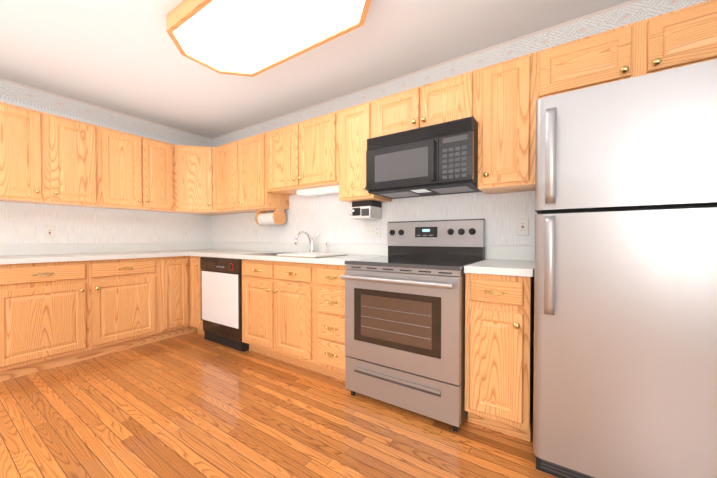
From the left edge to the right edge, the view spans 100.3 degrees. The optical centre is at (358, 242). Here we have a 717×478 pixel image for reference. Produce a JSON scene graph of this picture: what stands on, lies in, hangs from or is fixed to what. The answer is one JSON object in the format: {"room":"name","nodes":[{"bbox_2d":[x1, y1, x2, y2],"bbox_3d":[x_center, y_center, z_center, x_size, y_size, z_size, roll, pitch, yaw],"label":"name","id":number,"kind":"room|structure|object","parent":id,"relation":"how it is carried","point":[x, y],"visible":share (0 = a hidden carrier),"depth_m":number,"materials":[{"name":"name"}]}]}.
{"room":"kitchen","nodes":[
{"label":"kitchen","id":0,"kind":"room"},
{"bbox_2d":[0,78,211,243],"bbox_3d":[-3.518,-0.182,2.005,0.120,2.440,5.200,1,1,34],"label":"wall","id":1,"kind":"structure","parent":0,"point":[74,224],"depth_m":3.10,"materials":[{"name":"paint"}]},
{"bbox_2d":[44,226,54,238],"bbox_3d":[-2.903,-0.093,2.814,0.010,0.118,0.072,1,1,34],"label":"electrical outlet","id":2,"kind":"object","parent":1,"relation":"attached to","point":[49,232],"visible":1,"depth_m":2.81,"materials":[{"name":"white plastic"}]},
{"bbox_2d":[0,102,98,206],"bbox_3d":[-2.814,-0.736,2.625,0.355,0.760,0.764,1,1,34],"label":"upper cabinet","id":3,"kind":"object","parent":1,"relation":"attached to","point":[49,159],"visible":1,"depth_m":2.59,"materials":[{"name":"brown wood"}]},
{"bbox_2d":[92,126,174,211],"bbox_3d":[-2.411,-0.744,3.233,0.355,0.760,0.693,1,1,34],"label":"upper cabinet","id":4,"kind":"object","parent":1,"relation":"attached to","point":[135,172],"visible":1,"depth_m":3.11,"materials":[{"name":"brown wood"}]},
{"bbox_2d":[183,230,188,238],"bbox_3d":[-2.220,-0.108,3.845,0.008,0.118,0.072,1,1,34],"label":"electrical outlet","id":5,"kind":"object","parent":1,"relation":"attached to","point":[185,234],"visible":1,"depth_m":3.84,"materials":[{"name":"white plastic"}]},
{"bbox_2d":[0,331,557,477],"bbox_3d":[-1.151,1.118,0.525,5.720,0.120,5.320,1,1,34],"label":"floor","id":6,"kind":"structure","parent":0,"point":[195,404],"depth_m":1.69,"materials":[{"name":"brown wood"}]},
{"bbox_2d":[0,257,159,381],"bbox_3d":[-2.586,0.590,2.739,0.628,0.876,1.115,1,1,34],"label":"base cabinet","id":7,"kind":"object","parent":6,"relation":"on","point":[54,314],"depth_m":2.50,"materials":[{"name":"brown wood"}]},
{"bbox_2d":[0,242,534,276],"bbox_3d":[-1.227,0.093,1.838,3.883,0.141,2.948,1,1,34],"label":"countertop","id":8,"kind":"structure","parent":7,"relation":"on","point":[512,260],"depth_m":2.73,"materials":[{"name":"laminate"}]},
{"bbox_2d":[244,252,351,257],"bbox_3d":[-0.556,0.195,2.757,0.844,0.180,0.534,1,1,34],"label":"sink","id":9,"kind":"object","parent":8,"relation":"in","point":[268,254],"visible":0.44,"depth_m":2.70,"materials":[{"name":"silver metal"}]},
{"bbox_2d":[277,252,347,256],"bbox_3d":[-0.391,0.101,2.602,0.437,0.012,0.427,1,1,34],"label":"board","id":10,"kind":"object","parent":9,"relation":"on","point":[313,254],"visible":1,"depth_m":2.48,"materials":[{"name":"white plastic"}]},
{"bbox_2d":[295,231,329,252],"bbox_3d":[-0.466,-0.004,2.858,0.346,0.217,0.289,1,1,34],"label":"faucet","id":11,"kind":"object","parent":8,"relation":"on","point":[311,247],"visible":0.81,"depth_m":2.90,"materials":[{"name":"silver metal"}]},
{"bbox_2d":[160,256,191,339],"bbox_3d":[-2.199,0.582,3.323,0.628,0.876,0.285,1,1,34],"label":"base cabinet","id":12,"kind":"object","parent":6,"relation":"on","point":[174,271],"depth_m":3.16,"materials":[{"name":"brown wood"}]},
{"bbox_2d":[190,256,203,334],"bbox_3d":[-1.600,0.580,3.465,0.250,0.876,0.660,1,1,34],"label":"base cabinet","id":13,"kind":"object","parent":6,"relation":"on","point":[196,321],"visible":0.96,"depth_m":3.21,"materials":[{"name":"brown wood"}]},
{"bbox_2d":[200,257,248,351],"bbox_3d":[-1.216,0.585,3.207,0.667,0.872,0.629,1,1,34],"label":"dishwasher","id":14,"kind":"object","parent":6,"relation":"on","point":[221,298],"visible":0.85,"depth_m":2.93,"materials":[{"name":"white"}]},
{"bbox_2d":[242,259,321,373],"bbox_3d":[-0.553,0.589,2.771,0.912,0.876,0.660,1,1,34],"label":"base cabinet","id":15,"kind":"object","parent":6,"relation":"on","point":[278,310],"visible":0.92,"depth_m":2.48,"materials":[{"name":"brown wood"}]},
{"bbox_2d":[316,264,345,380],"bbox_3d":[-0.032,0.594,2.432,0.328,0.876,0.648,1,1,34],"label":"base cabinet","id":16,"kind":"object","parent":6,"relation":"on","point":[330,322],"visible":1,"depth_m":2.19,"materials":[{"name":"brown wood"}]},
{"bbox_2d":[340,219,484,431],"bbox_3d":[0.392,0.435,2.060,0.760,1.205,0.759,1,1,34],"label":"range","id":17,"kind":"object","parent":6,"relation":"on","point":[405,323],"visible":1,"depth_m":1.81,"materials":[{"name":"grey metal"}]},
{"bbox_2d":[465,273,534,441],"bbox_3d":[0.881,0.602,1.819,0.316,0.876,0.660,1,1,34],"label":"base cabinet","id":18,"kind":"object","parent":6,"relation":"on","point":[499,353],"visible":1,"depth_m":1.57,"materials":[{"name":"brown wood"}]},
{"bbox_2d":[533,59,716,477],"bbox_3d":[1.322,0.196,1.389,0.838,1.700,0.823,1,1,34],"label":"refrigerator","id":19,"kind":"object","parent":6,"relation":"on","point":[625,331],"visible":1,"depth_m":1.15,"materials":[{"name":"grey metal"}]},
{"bbox_2d":[0,0,630,138],"bbox_3d":[-1.151,-1.441,0.489,5.720,0.120,5.320,1,1,34],"label":"ceiling","id":20,"kind":"structure","parent":0,"point":[124,57],"depth_m":2.24,"materials":[{"name":"white paint"}]},
{"bbox_2d":[166,0,370,76],"bbox_3d":[-0.576,-1.352,1.819,1.390,0.094,0.630,1,1,34],"label":"ceiling light","id":21,"kind":"object","parent":20,"relation":"attached to","point":[251,38],"visible":1,"depth_m":1.84,"materials":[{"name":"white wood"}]},
{"bbox_2d":[211,0,708,259],"bbox_3d":[0.286,-0.192,2.673,5.720,2.440,0.120,1,1,34],"label":"wall","id":22,"kind":"structure","parent":0,"point":[328,218],"depth_m":2.43,"materials":[{"name":"paint"}]},
{"bbox_2d":[169,145,235,214],"bbox_3d":[-1.945,-0.751,3.706,0.608,0.760,0.608,1,1,34],"label":"upper cabinet","id":23,"kind":"object","parent":22,"relation":"attached to","point":[195,179],"visible":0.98,"depth_m":3.48,"materials":[{"name":"brown wood"}]},
{"bbox_2d":[215,132,288,212],"bbox_3d":[-1.240,-0.747,3.391,0.911,0.760,0.355,1,1,34],"label":"upper cabinet","id":24,"kind":"object","parent":22,"relation":"attached to","point":[241,175],"visible":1,"depth_m":3.22,"materials":[{"name":"brown wood"}]},
{"bbox_2d":[255,208,285,225],"bbox_3d":[-0.965,-0.277,3.280,0.315,0.174,0.170,1,1,34],"label":"paper towel holder","id":25,"kind":"object","parent":24,"relation":"attached to","point":[276,217],"visible":1,"depth_m":3.22,"materials":[{"name":"brown wood"}]},
{"bbox_2d":[252,228,255,237],"bbox_3d":[-1.262,-0.120,3.624,0.072,0.118,0.008,1,1,34],"label":"electrical outlet","id":26,"kind":"object","parent":22,"relation":"attached to","point":[253,232],"visible":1,"depth_m":3.62,"materials":[{"name":"white plastic"}]},
{"bbox_2d":[267,110,338,194],"bbox_3d":[-0.478,-0.817,2.884,0.915,0.605,0.355,1,1,34],"label":"upper cabinet","id":27,"kind":"object","parent":22,"relation":"attached to","point":[303,154],"visible":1,"depth_m":2.73,"materials":[{"name":"brown wood"}]},
{"bbox_2d":[297,185,338,195],"bbox_3d":[-0.339,-0.490,2.832,0.540,0.046,0.150,1,1,34],"label":"under-cabinet light","id":28,"kind":"object","parent":27,"relation":"attached to","point":[332,189],"visible":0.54,"depth_m":2.78,"materials":[{"name":"white plastic"}]},
{"bbox_2d":[339,100,391,202],"bbox_3d":[0.046,-0.735,2.538,0.342,0.760,0.355,1,1,34],"label":"upper cabinet","id":29,"kind":"object","parent":22,"relation":"attached to","point":[356,127],"visible":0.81,"depth_m":2.42,"materials":[{"name":"brown wood"}]},
{"bbox_2d":[350,200,381,218],"bbox_3d":[0.060,-0.282,2.585,0.200,0.144,0.215,1,1,34],"label":"can opener","id":30,"kind":"object","parent":29,"relation":"attached to","point":[368,209],"visible":1,"depth_m":2.53,"materials":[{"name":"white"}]},
{"bbox_2d":[365,225,380,237],"bbox_3d":[0.127,-0.102,2.697,0.164,0.118,0.018,1,1,34],"label":"light switch","id":31,"kind":"object","parent":22,"relation":"attached to","point":[372,231],"visible":1,"depth_m":2.69,"materials":[{"name":"white plastic"}]},
{"bbox_2d":[374,69,477,136],"bbox_3d":[0.510,-0.945,2.227,0.770,0.331,0.355,1,1,34],"label":"upper cabinet","id":32,"kind":"object","parent":22,"relation":"attached to","point":[447,99],"visible":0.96,"depth_m":2.07,"materials":[{"name":"brown wood"}]},
{"bbox_2d":[366,116,481,198],"bbox_3d":[0.483,-0.571,2.189,0.763,0.407,0.454,1,1,34],"label":"over-the-range microwave","id":33,"kind":"object","parent":32,"relation":"attached to","point":[437,159],"visible":1,"depth_m":2.00,"materials":[{"name":"black"}]},
{"bbox_2d":[478,52,535,193],"bbox_3d":[0.964,-0.726,1.928,0.318,0.760,0.355,1,1,34],"label":"upper cabinet","id":34,"kind":"object","parent":22,"relation":"attached to","point":[506,124],"visible":1,"depth_m":1.80,"materials":[{"name":"brown wood"}]},
{"bbox_2d":[517,218,528,235],"bbox_3d":[1.121,-0.108,2.042,0.072,0.118,0.010,1,1,34],"label":"electrical outlet","id":35,"kind":"object","parent":22,"relation":"attached to","point":[522,226],"visible":1,"depth_m":2.04,"materials":[{"name":"white plastic"}]},
{"bbox_2d":[536,0,716,100],"bbox_3d":[1.484,-0.960,1.580,0.927,0.283,0.355,1,1,34],"label":"upper cabinet","id":36,"kind":"object","parent":22,"relation":"attached to","point":[685,36],"visible":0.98,"depth_m":1.50,"materials":[{"name":"brown wood"}]}
]}

